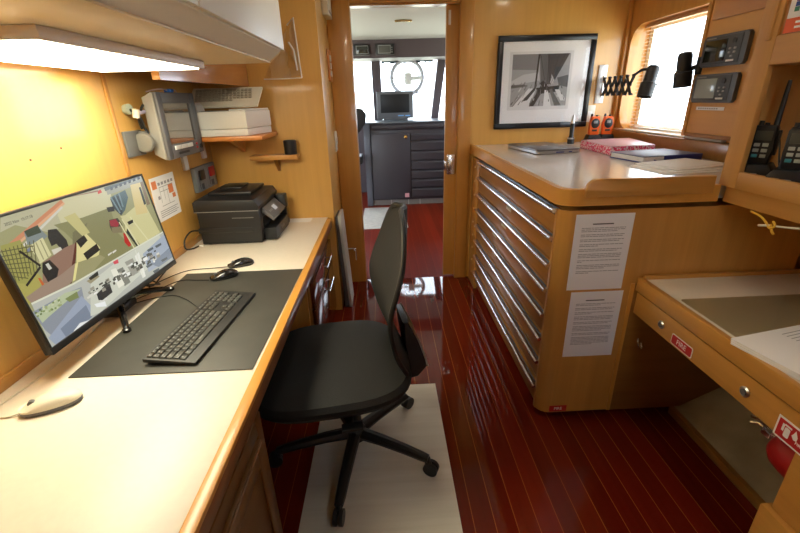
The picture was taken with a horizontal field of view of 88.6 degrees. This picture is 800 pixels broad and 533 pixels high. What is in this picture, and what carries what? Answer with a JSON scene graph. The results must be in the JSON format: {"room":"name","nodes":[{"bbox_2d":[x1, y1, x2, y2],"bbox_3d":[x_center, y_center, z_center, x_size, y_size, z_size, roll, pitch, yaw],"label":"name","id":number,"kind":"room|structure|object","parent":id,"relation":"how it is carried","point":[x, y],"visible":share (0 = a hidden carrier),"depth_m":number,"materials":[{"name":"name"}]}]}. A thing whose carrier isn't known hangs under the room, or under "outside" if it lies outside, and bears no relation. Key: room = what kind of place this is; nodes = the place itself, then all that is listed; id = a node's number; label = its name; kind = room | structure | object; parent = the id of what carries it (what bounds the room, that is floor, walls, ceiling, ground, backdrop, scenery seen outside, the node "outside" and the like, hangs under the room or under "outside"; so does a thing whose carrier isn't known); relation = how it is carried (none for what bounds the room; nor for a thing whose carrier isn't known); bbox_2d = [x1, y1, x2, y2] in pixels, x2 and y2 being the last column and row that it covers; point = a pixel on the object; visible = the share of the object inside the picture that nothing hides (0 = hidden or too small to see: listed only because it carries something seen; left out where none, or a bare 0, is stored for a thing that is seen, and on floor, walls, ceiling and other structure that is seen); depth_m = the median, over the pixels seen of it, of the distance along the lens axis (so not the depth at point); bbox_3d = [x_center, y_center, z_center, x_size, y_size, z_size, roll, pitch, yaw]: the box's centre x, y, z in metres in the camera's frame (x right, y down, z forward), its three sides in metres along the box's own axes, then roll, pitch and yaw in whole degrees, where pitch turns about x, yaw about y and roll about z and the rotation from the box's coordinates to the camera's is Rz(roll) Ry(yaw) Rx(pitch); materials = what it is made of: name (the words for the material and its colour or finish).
{"room":"ship's office","nodes":[
{"label":"ship's office","id":0,"kind":"room"},
{"bbox_2d":[0,61,217,376],"bbox_3d":[-1.086,0.034,0.848,0.060,2.060,3.630,-2,22,-1],"label":"wall","id":1,"kind":"structure","parent":0,"point":[44,109],"depth_m":1.33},
{"bbox_2d":[0,234,201,393],"bbox_3d":[-1.038,0.365,0.940,0.011,0.035,3.550,-2,22,-1],"label":"trim","id":2,"kind":"structure","parent":1,"relation":"attached to","point":[15,374],"depth_m":1.15,"materials":[{"name":"brown wood"}]},
{"bbox_2d":[99,72,131,176],"bbox_3d":[-1.089,-0.365,1.653,0.005,0.785,0.022,-2,22,-1],"label":"trim","id":3,"kind":"structure","parent":1,"relation":"attached to","point":[102,76],"depth_m":1.57,"materials":[{"name":"brown wood"}]},
{"bbox_2d":[0,0,284,64],"bbox_3d":[-0.722,-0.509,0.173,0.673,0.564,2.738,-2,22,-1],"label":"upper cabinet","id":4,"kind":"object","parent":1,"relation":"attached to","point":[211,32],"visible":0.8,"depth_m":0.88,"materials":[{"name":"beige laminate"}]},
{"bbox_2d":[0,24,204,71],"bbox_3d":[-0.833,-0.549,1.070,0.345,0.027,0.740,-2,22,-1],"label":"ceiling light","id":5,"kind":"object","parent":4,"relation":"attached to","point":[32,44],"visible":1,"depth_m":0.95,"materials":[{"name":"white plastic"}]},
{"bbox_2d":[0,40,198,71],"bbox_3d":[-0.834,-0.536,1.068,0.323,0.004,0.705,-2,22,-1],"label":"diffuser","id":6,"kind":"object","parent":5,"relation":"attached to","point":[88,55],"depth_m":1.00,"materials":[{"name":"white plastic"}]},
{"bbox_2d":[121,88,203,159],"bbox_3d":[-1.045,-0.638,1.834,0.105,0.292,0.498,0,22,5],"label":"display","id":7,"kind":"object","parent":1,"relation":"attached to","point":[172,121],"visible":1,"depth_m":1.77,"materials":[{"name":"grey plastic"}]},
{"bbox_2d":[148,172,180,221],"bbox_3d":[-1.098,-0.328,1.926,0.001,0.198,0.220,-2,22,-1],"label":"notice","id":8,"kind":"object","parent":1,"relation":"attached to","point":[163,187],"visible":0.98,"depth_m":1.92,"materials":[{"name":"white paper"}]},
{"bbox_2d":[180,156,189,170],"bbox_3d":[-1.104,-0.569,2.090,0.016,0.155,0.045,-2,22,-1],"label":"cable cover","id":9,"kind":"object","parent":1,"relation":"attached to","point":[184,160],"visible":0.44,"depth_m":2.09,"materials":[{"name":"white plastic"}]},
{"bbox_2d":[151,64,248,85],"bbox_3d":[-0.981,-0.930,1.904,0.281,0.153,0.837,-2,22,-1],"label":"shelf box","id":10,"kind":"object","parent":1,"relation":"attached to","point":[220,74],"visible":0.31,"depth_m":1.92,"materials":[{"name":"brown wood"}]},
{"bbox_2d":[200,142,206,158],"bbox_3d":[-1.114,-0.674,2.311,0.016,0.125,0.045,-2,22,-1],"label":"cable cover","id":11,"kind":"object","parent":1,"relation":"attached to","point":[203,153],"visible":0.48,"depth_m":2.31,"materials":[{"name":"white plastic"}]},
{"bbox_2d":[190,162,217,192],"bbox_3d":[-1.098,-0.507,2.317,0.036,0.130,0.270,-2,22,-1],"label":"switch box","id":12,"kind":"object","parent":1,"relation":"attached to","point":[204,177],"visible":1,"depth_m":2.27,"materials":[{"name":"grey plastic"}]},
{"bbox_2d":[198,0,344,309],"bbox_3d":[-0.788,-0.729,2.708,0.694,2.060,0.486,-2,22,-1],"label":"wall","id":13,"kind":"structure","parent":0,"point":[301,110],"depth_m":2.44,"materials":[{"name":"brown wood"}]},
{"bbox_2d":[201,131,276,151],"bbox_3d":[-0.919,-0.676,2.281,0.403,0.110,0.334,-2,22,-1],"label":"wall shelf","id":14,"kind":"object","parent":13,"relation":"attached to","point":[237,141],"visible":0.61,"depth_m":2.12,"materials":[{"name":"brown wood"}]},
{"bbox_2d":[194,103,271,136],"bbox_3d":[-0.903,-0.796,2.209,0.340,0.164,0.266,-2,22,-1],"label":"machine","id":15,"kind":"object","parent":14,"relation":"on","point":[244,121],"visible":0.93,"depth_m":2.11,"materials":[{"name":"white plastic"}]},
{"bbox_2d":[192,87,262,108],"bbox_3d":[-0.936,-0.903,2.196,0.380,0.101,0.130,-1,22,1],"label":"keyboard","id":16,"kind":"object","parent":15,"relation":"on","point":[237,97],"visible":0.98,"depth_m":2.19,"materials":[{"name":"beige plastic"}]},
{"bbox_2d":[250,153,299,170],"bbox_3d":[-0.738,-0.614,2.443,0.273,0.103,0.094,-2,22,-1],"label":"shelf","id":17,"kind":"object","parent":13,"relation":"attached to","point":[256,157],"visible":1,"depth_m":2.39,"materials":[{"name":"brown wood"}]},
{"bbox_2d":[283,140,296,154],"bbox_3d":[-0.645,-0.701,2.409,0.074,0.078,0.074,-2,22,-1],"label":"cup","id":18,"kind":"object","parent":17,"relation":"on","point":[290,147],"visible":1,"depth_m":2.38,"materials":[{"name":"black plastic"}]},
{"bbox_2d":[264,17,302,79],"bbox_3d":[-0.659,-1.189,2.246,0.216,0.301,0.021,-2,22,-1],"label":"plastic sleeve","id":19,"kind":"object","parent":13,"relation":"attached to","point":[293,17],"visible":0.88,"depth_m":2.26,"materials":[{"name":"white"}]},
{"bbox_2d":[321,0,331,19],"bbox_3d":[-0.448,-1.587,2.502,0.042,0.115,0.180,-2,22,-1],"label":"wall box","id":20,"kind":"object","parent":13,"relation":"attached to","point":[325,4],"visible":1,"depth_m":2.44,"materials":[{"name":"beige plastic"}]},
{"bbox_2d":[326,49,332,81],"bbox_3d":[-0.453,-1.299,2.659,0.018,0.185,0.125,-2,22,-1],"label":"switch plate","id":21,"kind":"object","parent":13,"relation":"attached to","point":[329,63],"visible":1,"depth_m":2.62,"materials":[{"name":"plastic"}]},
{"bbox_2d":[334,131,337,151],"bbox_3d":[-0.442,-0.871,2.854,0.015,0.135,0.085,-2,22,-1],"label":"light switch","id":22,"kind":"object","parent":13,"relation":"attached to","point":[335,132],"visible":1,"depth_m":2.83,"materials":[{"name":"white plastic"}]},
{"bbox_2d":[359,154,363,164],"bbox_3d":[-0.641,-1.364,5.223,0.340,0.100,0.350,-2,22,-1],"label":"door knob","id":23,"kind":"object","parent":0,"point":[361,155],"depth_m":5.09,"materials":[{"name":"black plastic"}]},
{"bbox_2d":[358,128,366,191],"bbox_3d":[-0.275,-1.690,6.413,3.520,1.030,0.070,-2,22,-1],"label":"wall","id":24,"kind":"structure","parent":0,"point":[361,133],"depth_m":6.40,"materials":[{"name":"grey"}]},
{"bbox_2d":[371,61,382,119],"bbox_3d":[-0.329,-2.515,5.942,0.138,0.856,0.120,-2,22,-1],"label":"trim","id":25,"kind":"structure","parent":24,"relation":"attached to","point":[375,66],"depth_m":5.84,"materials":[{"name":"grey metal"}]},
{"bbox_2d":[431,60,444,117],"bbox_3d":[0.550,-2.551,5.965,0.215,0.856,0.120,-2,22,-1],"label":"trim","id":26,"kind":"structure","parent":24,"relation":"attached to","point":[440,67],"depth_m":5.91,"materials":[{"name":"grey metal"}]},
{"bbox_2d":[350,6,445,39],"bbox_3d":[-0.256,-2.530,4.383,3.520,0.040,3.764,-2,22,-1],"label":"ceiling","id":27,"kind":"structure","parent":0,"point":[427,22],"depth_m":3.94,"materials":[{"name":"white paint"}]},
{"bbox_2d":[352,38,444,61],"bbox_3d":[-0.276,-2.785,5.329,3.350,0.194,0.780,-2,22,-1],"label":"console","id":28,"kind":"object","parent":27,"relation":"attached to","point":[418,48],"visible":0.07,"depth_m":5.02,"materials":[{"name":"grey plastic"}]},
{"bbox_2d":[353,44,369,55],"bbox_3d":[-0.466,-2.622,4.969,0.191,0.117,0.043,-2,22,-1],"label":"instrument","id":29,"kind":"object","parent":28,"relation":"attached to","point":[361,49],"visible":1,"depth_m":4.95,"materials":[{"name":"black plastic"}]},
{"bbox_2d":[375,44,393,54],"bbox_3d":[-0.183,-2.633,4.975,0.225,0.117,0.045,-2,22,-1],"label":"instrument","id":30,"kind":"object","parent":28,"relation":"attached to","point":[381,49],"visible":1,"depth_m":4.96,"materials":[{"name":"black plastic"}]},
{"bbox_2d":[395,20,411,21],"bbox_3d":[0.030,-2.267,3.786,0.160,0.014,0.030,-2,22,-1],"label":"recessed light","id":31,"kind":"object","parent":27,"relation":"in","point":[395,20],"visible":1,"depth_m":3.77,"materials":[{"name":"gold metal"}]},
{"bbox_2d":[327,0,629,276],"bbox_3d":[0.572,-0.890,3.006,2.050,2.060,0.080,-2,22,-1],"label":"wall","id":32,"kind":"structure","parent":0,"point":[493,19],"depth_m":2.73,"materials":[{"name":"brown wood"}]},
{"bbox_2d":[327,0,365,281],"bbox_3d":[-0.374,-0.833,2.936,0.148,2.060,0.017,-2,22,-1],"label":"trim","id":33,"kind":"structure","parent":32,"relation":"attached to","point":[338,28],"depth_m":2.87,"materials":[{"name":"brown wood"}]},
{"bbox_2d":[349,1,459,280],"bbox_3d":[0.051,-0.809,3.017,0.725,1.930,0.080,-2,22,-1],"label":"trim","id":34,"kind":"structure","parent":32,"relation":"attached to","point":[417,4],"depth_m":2.66,"materials":[{"name":"brown wood"}]},
{"bbox_2d":[348,0,460,3],"bbox_3d":[0.029,-1.742,2.586,0.712,0.135,0.017,-2,22,-1],"label":"trim","id":35,"kind":"structure","parent":32,"relation":"attached to","point":[350,1],"depth_m":2.60,"materials":[{"name":"brown wood"}]},
{"bbox_2d":[443,4,459,274],"bbox_3d":[0.405,-0.815,3.011,0.168,1.903,0.074,-2,22,-1],"label":"door","id":36,"kind":"structure","parent":32,"relation":"in","point":[452,11],"depth_m":2.95,"materials":[{"name":"brown wood"}]},
{"bbox_2d":[454,0,474,277],"bbox_3d":[0.457,-0.867,2.957,0.093,2.060,0.017,-2,22,-1],"label":"trim","id":37,"kind":"structure","parent":32,"relation":"attached to","point":[467,7],"depth_m":2.91,"materials":[{"name":"brown wood"}]},
{"bbox_2d":[493,33,597,128],"bbox_3d":[0.987,-1.260,2.817,0.660,0.584,0.026,-2,22,-1],"label":"framed picture","id":38,"kind":"object","parent":32,"relation":"attached to","point":[543,81],"visible":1,"depth_m":2.81,"materials":[{"name":"black"}]},
{"bbox_2d":[507,50,573,110],"bbox_3d":[0.958,-1.271,2.812,0.432,0.366,0.001,-2,22,-1],"label":"print","id":39,"kind":"object","parent":38,"relation":"attached to","point":[537,80],"depth_m":2.81,"materials":[{"name":"white paper"}]},
{"bbox_2d":[586,105,595,121],"bbox_3d":[1.347,-1.085,2.912,0.070,0.110,0.010,-2,22,-1],"label":"wall socket","id":40,"kind":"object","parent":32,"relation":"attached to","point":[591,108],"visible":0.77,"depth_m":2.90,"materials":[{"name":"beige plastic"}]},
{"bbox_2d":[594,64,659,102],"bbox_3d":[1.426,-1.159,2.585,0.108,0.243,0.566,-2,22,-1],"label":"lamp","id":41,"kind":"object","parent":32,"relation":"attached to","point":[647,87],"visible":1,"depth_m":2.56,"materials":[{"name":"grey metal"}]},
{"bbox_2d":[260,192,757,532],"bbox_3d":[-0.101,0.185,3.200,3.550,0.040,8.000,-2,22,-1],"label":"floor","id":42,"kind":"structure","parent":0,"point":[517,467],"depth_m":1.70,"materials":[{"name":"red wood"}]},
{"bbox_2d":[209,411,282,532],"bbox_3d":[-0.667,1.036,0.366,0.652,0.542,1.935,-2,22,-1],"label":"door","id":43,"kind":"structure","parent":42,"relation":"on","point":[248,504],"depth_m":1.07,"materials":[{"name":"brown wood"}]},
{"bbox_2d":[0,217,331,532],"bbox_3d":[-0.702,0.421,0.988,0.681,0.127,3.566,-2,22,-1],"label":"desk","id":44,"kind":"object","parent":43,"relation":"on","point":[149,453],"visible":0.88,"depth_m":0.93,"materials":[{"name":"laminate"}]},
{"bbox_2d":[18,387,82,417],"bbox_3d":[-0.862,0.330,1.011,0.126,0.035,0.062,-12,24,-25],"label":"mouse","id":45,"kind":"object","parent":44,"relation":"on","point":[59,399],"visible":1,"depth_m":1.00,"materials":[{"name":"grey plastic"}]},
{"bbox_2d":[0,321,103,418],"bbox_3d":[-1.004,0.277,1.193,0.077,0.006,0.474,-6,22,-11],"label":"cable","id":46,"kind":"object","parent":44,"relation":"on","point":[70,352],"visible":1,"depth_m":1.14,"materials":[{"name":"beige plastic"}]},
{"bbox_2d":[136,280,208,299],"bbox_3d":[-0.927,0.081,1.665,0.272,0.009,0.082,-17,27,-33],"label":"cable","id":47,"kind":"object","parent":44,"relation":"on","point":[180,280],"visible":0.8,"depth_m":1.71,"materials":[{"name":"black plastic"}]},
{"bbox_2d":[68,269,302,377],"bbox_3d":[-0.668,0.158,1.465,0.507,0.003,0.729,-2,22,-1],"label":"desk mat","id":48,"kind":"object","parent":44,"relation":"on","point":[240,346],"visible":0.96,"depth_m":1.35,"materials":[{"name":"rubber"}]},
{"bbox_2d":[0,174,175,355],"bbox_3d":[-0.971,-0.021,1.335,0.171,0.448,0.661,-2,22,-1],"label":"monitor","id":49,"kind":"object","parent":48,"relation":"on","point":[71,262],"visible":1,"depth_m":1.22,"materials":[{"name":"black plastic"}]},
{"bbox_2d":[137,295,197,306],"bbox_3d":[-0.858,0.130,1.533,0.315,0.013,0.105,1,22,7],"label":"cable","id":50,"kind":"object","parent":48,"relation":"on","point":[167,295],"visible":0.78,"depth_m":1.56,"materials":[{"name":"black plastic"}]},
{"bbox_2d":[142,290,255,364],"bbox_3d":[-0.640,0.183,1.363,0.152,0.026,0.455,-1,22,3],"label":"keyboard","id":51,"kind":"object","parent":48,"relation":"on","point":[187,344],"visible":1,"depth_m":1.30,"materials":[{"name":"black plastic"}]},
{"bbox_2d":[210,268,238,280],"bbox_3d":[-0.745,0.032,1.735,0.116,0.032,0.057,-16,26,-31],"label":"mouse","id":52,"kind":"object","parent":48,"relation":"on","point":[224,274],"visible":1,"depth_m":1.72,"materials":[{"name":"black plastic"}]},
{"bbox_2d":[148,266,227,287],"bbox_3d":[-0.939,0.041,1.767,0.359,0.007,0.104,-22,30,-40],"label":"cable","id":53,"kind":"object","parent":44,"relation":"on","point":[227,266],"visible":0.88,"depth_m":1.82,"materials":[{"name":"black plastic"}]},
{"bbox_2d":[183,230,198,249],"bbox_3d":[-1.060,-0.140,2.114,0.030,0.088,0.158,4,23,13],"label":"cable","id":54,"kind":"object","parent":44,"relation":"on","point":[192,230],"visible":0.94,"depth_m":2.08,"materials":[{"name":"black plastic"}]},
{"bbox_2d":[227,257,253,268],"bbox_3d":[-0.726,-0.020,1.869,0.116,0.032,0.057,-12,24,-24],"label":"mouse","id":55,"kind":"object","parent":44,"relation":"on","point":[245,261],"visible":1,"depth_m":1.85,"materials":[{"name":"black plastic"}]},
{"bbox_2d":[192,182,289,243],"bbox_3d":[-0.862,-0.312,2.298,0.392,0.260,0.406,-2,22,-1],"label":"printer","id":56,"kind":"object","parent":44,"relation":"on","point":[247,212],"visible":1,"depth_m":2.15,"materials":[{"name":"black plastic"}]},
{"bbox_2d":[264,214,288,238],"bbox_3d":[-0.701,-0.230,2.333,0.075,0.064,0.290,-2,22,-1],"label":"paper tray","id":57,"kind":"object","parent":56,"relation":"on","point":[273,229],"depth_m":2.25,"materials":[{"name":"grey plastic"}]},
{"bbox_2d":[289,218,311,222],"bbox_3d":[-0.624,-0.291,2.572,0.140,0.001,0.092,-2,22,-1],"label":"paper sheet","id":58,"kind":"object","parent":44,"relation":"on","point":[292,219],"visible":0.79,"depth_m":2.57,"materials":[{"name":"white paper"}]},
{"bbox_2d":[290,238,336,330],"bbox_3d":[-0.736,0.214,2.400,0.685,0.542,0.775,-2,22,-1],"label":"drawer pedestal","id":59,"kind":"object","parent":42,"relation":"on","point":[318,305],"visible":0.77,"depth_m":2.21,"materials":[{"name":"brown wood"}]},
{"bbox_2d":[335,209,353,306],"bbox_3d":[-0.384,-0.058,2.875,0.065,0.661,0.200,-2,22,-1],"label":"leaning board","id":60,"kind":"object","parent":42,"relation":"on","point":[340,222],"visible":1,"depth_m":2.81,"materials":[{"name":"grey plastic"}]},
{"bbox_2d":[356,108,365,164],"bbox_3d":[-0.603,-1.338,5.236,0.415,1.280,0.350,-2,22,-1],"label":"chair","id":61,"kind":"object","parent":42,"relation":"on","point":[361,115],"visible":0.2,"depth_m":4.94,"materials":[{"name":"black plastic"}]},
{"bbox_2d":[298,383,462,532],"bbox_3d":[-0.077,0.800,1.623,0.556,0.002,1.015,-2,22,-1],"label":"rug","id":62,"kind":"object","parent":42,"relation":"on","point":[389,491],"visible":0.62,"depth_m":1.56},
{"bbox_2d":[258,202,438,526],"bbox_3d":[-0.221,0.291,1.521,0.676,1.026,0.708,-6,22,-9],"label":"office chair","id":63,"kind":"object","parent":62,"relation":"on","point":[346,371],"visible":0.99,"depth_m":1.48,"materials":[{"name":"black fabric"}]},
{"bbox_2d":[363,207,407,228],"bbox_3d":[-0.191,-0.620,5.133,0.536,0.005,0.990,-2,22,-1],"label":"door mat","id":64,"kind":"object","parent":42,"relation":"on","point":[373,218],"visible":0.5,"depth_m":5.12,"materials":[{"name":"white fabric"}]},
{"bbox_2d":[363,118,443,205],"bbox_3d":[0.405,-1.525,5.875,1.762,1.092,0.843,-2,22,-1],"label":"console","id":65,"kind":"object","parent":42,"relation":"on","point":[404,159],"visible":0.62,"depth_m":5.49,"materials":[{"name":"grey plastic"}]},
{"bbox_2d":[376,91,412,119],"bbox_3d":[-0.072,-2.272,5.796,0.510,0.376,0.154,-2,22,-1],"label":"monitor","id":66,"kind":"object","parent":65,"relation":"on","point":[391,105],"visible":0.99,"depth_m":5.72,"materials":[{"name":"grey plastic"}]},
{"bbox_2d":[468,157,799,412],"bbox_3d":[1.044,-0.072,2.416,0.982,0.961,1.622,-2,22,-1],"label":"base cabinet","id":67,"kind":"object","parent":42,"relation":"on","point":[520,246],"visible":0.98,"depth_m":1.75,"materials":[{"name":"brown wood"}]},
{"bbox_2d":[549,405,566,411],"bbox_3d":[0.708,0.637,1.840,0.078,0.032,0.003,-2,22,-1],"label":"label","id":68,"kind":"object","parent":67,"relation":"attached to","point":[558,407],"visible":1,"depth_m":1.84,"materials":[{"name":"red plastic"}]},
{"bbox_2d":[562,290,623,356],"bbox_3d":[0.788,0.239,1.683,0.210,0.302,0.001,-2,22,-1],"label":"paper sheet","id":69,"kind":"object","parent":67,"relation":"attached to","point":[592,320],"visible":1,"depth_m":1.68,"materials":[{"name":"white paper"}]},
{"bbox_2d":[470,142,725,205],"bbox_3d":[1.032,-0.580,2.218,0.980,0.096,1.638,-2,22,-1],"label":"countertop","id":70,"kind":"structure","parent":67,"relation":"on","point":[585,177],"depth_m":1.63,"materials":[{"name":"laminate"}]},
{"bbox_2d":[508,142,579,153],"bbox_3d":[0.889,-0.745,2.575,0.272,0.027,0.422,-5,22,-9],"label":"laptop","id":71,"kind":"object","parent":70,"relation":"on","point":[532,147],"visible":1,"depth_m":2.48,"materials":[{"name":"silver metal"}]},
{"bbox_2d":[567,115,574,143],"bbox_3d":[1.191,-0.949,2.840,0.047,0.190,0.047,-2,22,-1],"label":"torch","id":72,"kind":"object","parent":70,"relation":"on","point":[570,140],"visible":1,"depth_m":2.84,"materials":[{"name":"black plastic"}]},
{"bbox_2d":[584,114,600,139],"bbox_3d":[1.354,-0.965,2.864,0.101,0.191,0.074,1,22,6],"label":"walkie talkie","id":73,"kind":"object","parent":70,"relation":"on","point":[594,123],"visible":0.93,"depth_m":2.85,"materials":[{"name":"orange plastic"}]},
{"bbox_2d":[599,113,613,138],"bbox_3d":[1.446,-0.968,2.867,0.101,0.191,0.074,1,22,6],"label":"walkie talkie","id":74,"kind":"object","parent":70,"relation":"on","point":[607,122],"visible":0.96,"depth_m":2.85,"materials":[{"name":"orange plastic"}]},
{"bbox_2d":[580,138,654,155],"bbox_3d":[1.322,-0.723,2.460,0.352,0.048,0.446,-2,22,-1],"label":"box file","id":75,"kind":"object","parent":70,"relation":"on","point":[604,146],"visible":0.94,"depth_m":2.37,"materials":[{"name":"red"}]},
{"bbox_2d":[611,148,702,162],"bbox_3d":[1.314,-0.563,2.091,0.331,0.032,0.288,-6,22,-10],"label":"notebook","id":76,"kind":"object","parent":70,"relation":"on","point":[646,155],"visible":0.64,"depth_m":2.04,"materials":[{"name":"blue paper"}]},
{"bbox_2d":[627,158,723,174],"bbox_3d":[1.266,-0.457,1.854,0.399,0.014,0.312,-5,22,-7],"label":"paper stack","id":77,"kind":"object","parent":70,"relation":"on","point":[681,165],"visible":0.81,"depth_m":1.81,"materials":[{"name":"white paper"}]},
{"bbox_2d":[566,213,635,290],"bbox_3d":[0.762,-0.052,1.565,0.220,0.307,0.001,-2,22,-1],"label":"paper sheet","id":78,"kind":"object","parent":67,"relation":"attached to","point":[601,242],"visible":1,"depth_m":1.56,"materials":[{"name":"white paper"}]},
{"bbox_2d":[633,269,799,532],"bbox_3d":[1.306,0.600,1.098,0.681,0.692,1.383,-2,22,-1],"label":"table","id":79,"kind":"object","parent":42,"relation":"on","point":[705,311],"visible":0.98,"depth_m":1.30,"materials":[{"name":"laminate"}]},
{"bbox_2d":[671,333,692,357],"bbox_3d":[0.952,0.268,1.389,0.003,0.039,0.102,-2,22,-1],"label":"fire sign","id":80,"kind":"object","parent":79,"relation":"attached to","point":[676,341],"visible":1,"depth_m":1.39,"materials":[{"name":"red plastic"}]},
{"bbox_2d":[750,414,794,477],"bbox_3d":[1.103,0.494,1.134,0.135,0.187,0.260,3,23,12],"label":"fire extinguisher","id":81,"kind":"object","parent":79,"relation":"attached to","point":[780,455],"visible":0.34,"depth_m":1.13,"materials":[{"name":"red metal"}]},
{"bbox_2d":[772,414,799,455],"bbox_3d":[0.968,0.419,1.013,0.003,0.061,0.088,-2,22,-1],"label":"sign","id":82,"kind":"object","parent":79,"relation":"attached to","point":[784,429],"visible":1,"depth_m":1.02,"materials":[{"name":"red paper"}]},
{"bbox_3d":[1.281,0.204,1.184,0.596,0.002,0.540,-2,22,-1],"label":"sheet","id":83,"kind":"object","parent":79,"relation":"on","visible":0},
{"bbox_2d":[730,325,799,380],"bbox_3d":[1.117,0.233,1.098,0.313,0.017,0.232,-7,23,-13],"label":"pile","id":84,"kind":"object","parent":83,"relation":"on","point":[779,348],"visible":1,"depth_m":1.12,"materials":[{"name":"white paper"}]},
{"bbox_2d":[668,387,783,509],"bbox_3d":[1.433,0.673,1.509,0.411,0.240,0.689,-2,22,-1],"label":"ledge","id":85,"kind":"object","parent":42,"relation":"on","point":[717,422],"visible":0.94,"depth_m":1.63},
{"bbox_2d":[615,0,799,268],"bbox_3d":[1.642,-0.156,1.116,0.050,2.060,4.056,-2,22,-1],"label":"wall","id":86,"kind":"structure","parent":0,"point":[645,12],"depth_m":2.58,"materials":[{"name":"brown wood"}]},
{"bbox_2d":[612,0,634,128],"bbox_3d":[1.511,-1.426,2.769,0.021,0.940,0.029,-2,22,-1],"label":"trim","id":87,"kind":"structure","parent":86,"relation":"attached to","point":[631,4],"depth_m":2.75,"materials":[{"name":"brown wood"}]},
{"bbox_2d":[614,12,725,141],"bbox_3d":[1.604,-1.097,2.339,0.165,0.693,1.030,-2,22,-1],"label":"window","id":88,"kind":"structure","parent":86,"relation":"in","point":[632,103],"depth_m":2.72,"materials":[{"name":"brown wood"}]},
{"bbox_2d":[630,6,708,132],"bbox_3d":[1.607,-1.104,2.358,0.026,0.627,0.830,-2,22,-1],"label":"blind","id":89,"kind":"object","parent":88,"relation":"attached to","point":[704,9],"visible":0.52,"depth_m":2.44,"materials":[{"name":"beige"}]},
{"bbox_2d":[611,129,728,161],"bbox_3d":[1.544,-0.657,2.236,0.047,0.081,1.594,-2,22,-1],"label":"trim","id":90,"kind":"structure","parent":86,"relation":"attached to","point":[717,151],"depth_m":2.21,"materials":[{"name":"brown wood"}]},
{"bbox_2d":[681,0,766,140],"bbox_3d":[1.545,-0.995,1.697,0.044,0.925,0.768,-2,22,-1],"label":"panel","id":91,"kind":"object","parent":86,"relation":"attached to","point":[723,16],"depth_m":1.94,"materials":[{"name":"brown wood"}]},
{"bbox_2d":[673,51,701,88],"bbox_3d":[1.488,-1.015,2.117,0.121,0.173,0.086,8,24,23],"label":"lamp","id":92,"kind":"object","parent":91,"relation":"attached to","point":[682,78],"visible":0.93,"depth_m":2.10,"materials":[{"name":"black plastic"}]},
{"bbox_2d":[691,72,741,102],"bbox_3d":[1.517,-0.860,1.981,0.026,0.129,0.268,-2,22,-1],"label":"chart plotter","id":93,"kind":"object","parent":91,"relation":"attached to","point":[720,87],"visible":1,"depth_m":1.95,"materials":[{"name":"grey plastic"}]},
{"bbox_2d":[699,29,754,67],"bbox_3d":[1.512,-1.009,1.913,0.026,0.135,0.269,-2,22,-1],"label":"chart plotter","id":94,"kind":"object","parent":91,"relation":"attached to","point":[733,48],"visible":1,"depth_m":1.88,"materials":[{"name":"grey plastic"}]},
{"bbox_2d":[719,0,799,223],"bbox_3d":[1.381,-0.537,0.780,0.455,1.077,1.140,-2,22,-1],"label":"upper cabinet","id":95,"kind":"object","parent":86,"relation":"attached to","point":[775,61],"visible":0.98,"depth_m":1.33,"materials":[{"name":"wood"}]},
{"bbox_2d":[744,80,792,175],"bbox_3d":[1.235,-0.450,1.352,0.102,0.300,0.148,-20,28,-38],"label":"radio","id":96,"kind":"object","parent":95,"relation":"in","point":[766,142],"visible":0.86,"depth_m":1.36,"materials":[{"name":"black plastic"}]},
{"bbox_2d":[750,210,799,234],"bbox_3d":[1.170,-0.126,1.283,0.022,0.052,0.201,-2,22,-1],"label":"cord","id":97,"kind":"object","parent":95,"relation":"hanging from","point":[771,227],"visible":1,"depth_m":1.29,"materials":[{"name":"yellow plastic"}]},
{"bbox_2d":[765,122,799,182],"bbox_3d":[1.240,-0.403,1.236,0.102,0.300,0.148,-20,28,-38],"label":"radio","id":98,"kind":"object","parent":95,"relation":"in","point":[788,169],"visible":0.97,"depth_m":1.26,"materials":[{"name":"black plastic"}]},
{"bbox_2d":[782,0,799,33],"bbox_3d":[1.142,-0.778,1.034,0.002,0.298,0.288,-2,22,-1],"label":"poster","id":99,"kind":"object","parent":95,"relation":"attached to","point":[792,24],"visible":1,"depth_m":1.19,"materials":[{"name":"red paper"}]},
{"bbox_3d":[-0.312,-2.997,5.792,3.520,0.150,0.240,-2,22,-1],"label":"trim","id":100,"kind":"structure","parent":0,"visible":0},
{"bbox_3d":[0.113,-2.544,5.982,0.758,0.856,0.010,-2,22,-1],"label":"window","id":101,"kind":"structure","parent":100,"relation":"attached to","visible":0},
{"bbox_2d":[381,60,432,63],"bbox_3d":[0.102,-2.910,5.817,0.740,0.054,0.010,-2,22,-1],"label":"trim","id":102,"kind":"structure","parent":101,"relation":"attached to","point":[418,61],"depth_m":5.82,"materials":[{"name":"white"}]},
{"bbox_2d":[390,60,423,94],"bbox_3d":[0.101,-2.703,5.864,0.497,0.497,0.082,-2,22,-1],"label":"screen","id":103,"kind":"object","parent":101,"relation":"attached to","point":[408,77],"visible":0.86,"depth_m":5.85,"materials":[{"name":"grey"}]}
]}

